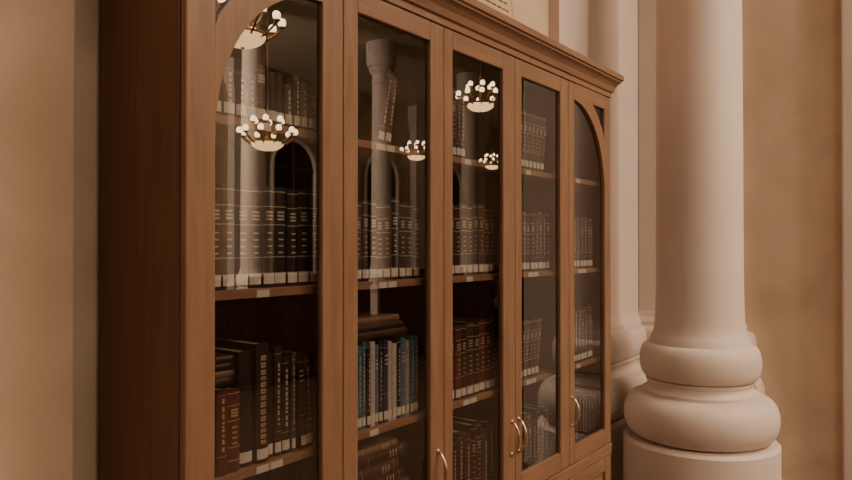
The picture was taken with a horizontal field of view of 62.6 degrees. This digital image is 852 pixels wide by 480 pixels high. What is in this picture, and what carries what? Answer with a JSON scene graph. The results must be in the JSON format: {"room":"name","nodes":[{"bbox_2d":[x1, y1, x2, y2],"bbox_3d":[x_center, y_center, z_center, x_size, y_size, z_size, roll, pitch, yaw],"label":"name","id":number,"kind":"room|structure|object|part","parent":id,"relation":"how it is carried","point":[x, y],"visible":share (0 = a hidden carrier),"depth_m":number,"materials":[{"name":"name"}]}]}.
{"room":"library","nodes":[
{"label":"library","id":0,"kind":"room"},
{"bbox_2d":[73,0,548,479],"bbox_3d":[3.883,-1.321,8.233,0.200,6.000,28.400,0,-1,37],"label":"wall","id":1,"kind":"structure","parent":0,"point":[534,14],"depth_m":1.75,"materials":[{"name":"beige paint"}]},
{"bbox_2d":[0,0,74,479],"bbox_3d":[-1.129,-1.371,1.314,0.070,6.000,0.915,0,-1,37],"label":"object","id":2,"kind":"structure","parent":1,"relation":"attached to","point":[37,37],"depth_m":1.58,"materials":[{"name":"beige paint"}]},
{"bbox_2d":[478,0,513,18],"bbox_3d":[0.222,-0.921,2.533,0.034,0.200,0.330,0,-1,37],"label":"vent","id":3,"kind":"object","parent":1,"relation":"attached to","point":[505,7],"visible":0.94,"depth_m":2.59,"materials":[{"name":"beige metal"}]},
{"bbox_2d":[549,0,646,479],"bbox_3d":[1.090,-1.350,4.177,0.190,6.000,1.282,0,-1,37],"label":"column","id":4,"kind":"structure","parent":1,"relation":"attached to","point":[605,32],"depth_m":4.35,"materials":[{"name":"paint"}]},
{"bbox_2d":[742,0,842,479],"bbox_3d":[2.300,-1.347,4.684,1.520,6.000,0.980,0,-1,37],"label":"wall","id":5,"kind":"structure","parent":0,"point":[792,110],"depth_m":4.14,"materials":[{"name":"beige paint"}]},
{"bbox_2d":[638,0,764,394],"bbox_3d":[1.696,-1.349,4.406,0.755,6.000,0.190,0,-1,37],"label":"trim","id":6,"kind":"structure","parent":5,"relation":"attached to","point":[646,9],"depth_m":4.62,"materials":[{"name":"paint"}]},
{"bbox_2d":[841,0,851,479],"bbox_3d":[2.490,-1.352,3.895,0.310,6.000,0.055,0,-1,37],"label":"trim","id":7,"kind":"structure","parent":5,"relation":"attached to","point":[846,5],"depth_m":3.94,"materials":[{"name":"paint"}]},
{"bbox_3d":[9.055,1.701,4.339,13.120,0.100,28.400,0,-1,37],"label":"floor","id":8,"kind":"structure","parent":0,"visible":0},
{"bbox_2d":[100,0,623,479],"bbox_3d":[0.069,0.408,2.581,0.407,2.460,2.500,0,-1,37],"label":"bookcase","id":9,"kind":"object","parent":8,"relation":"on","point":[165,146],"visible":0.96,"depth_m":2.05,"materials":[{"name":"brown wood"}]},
{"bbox_2d":[214,64,595,479],"bbox_3d":[0.055,0.213,2.589,0.245,1.520,2.339,0,-1,37],"label":"books","id":10,"kind":"object","parent":9,"relation":"in","point":[266,237],"visible":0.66,"depth_m":2.13,"materials":[{"name":"paper"}]},
{"bbox_3d":[0.054,0.751,2.272,0.041,0.141,0.016,0,-1,37],"label":"door pull","id":11,"kind":"part","parent":9,"relation":"part of","materials":[{"name":"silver metal"}]},
{"bbox_3d":[0.069,-0.764,2.590,0.407,0.115,2.500,0,-1,37],"label":"cornice","id":12,"kind":"part","parent":9,"relation":"part of","materials":[{"name":"brown wood"}]},
{"bbox_3d":[0.342,0.754,2.656,0.041,0.141,0.016,0,-1,37],"label":"door pull","id":13,"kind":"part","parent":9,"relation":"part of","materials":[{"name":"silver metal"}]},
{"bbox_3d":[0.373,0.754,2.698,0.041,0.141,0.016,0,-1,37],"label":"door pull","id":14,"kind":"part","parent":9,"relation":"part of","materials":[{"name":"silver metal"}]},
{"bbox_3d":[0.660,0.757,3.082,0.041,0.141,0.016,0,-1,37],"label":"door pull","id":15,"kind":"part","parent":9,"relation":"part of","materials":[{"name":"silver metal"}]},
{"bbox_2d":[623,0,780,479],"bbox_3d":[1.475,-1.353,3.795,0.790,6.000,0.790,0,-1,37],"label":"column","id":16,"kind":"structure","parent":8,"relation":"on","point":[698,413],"depth_m":3.58,"materials":[{"name":"paint"}]}
]}

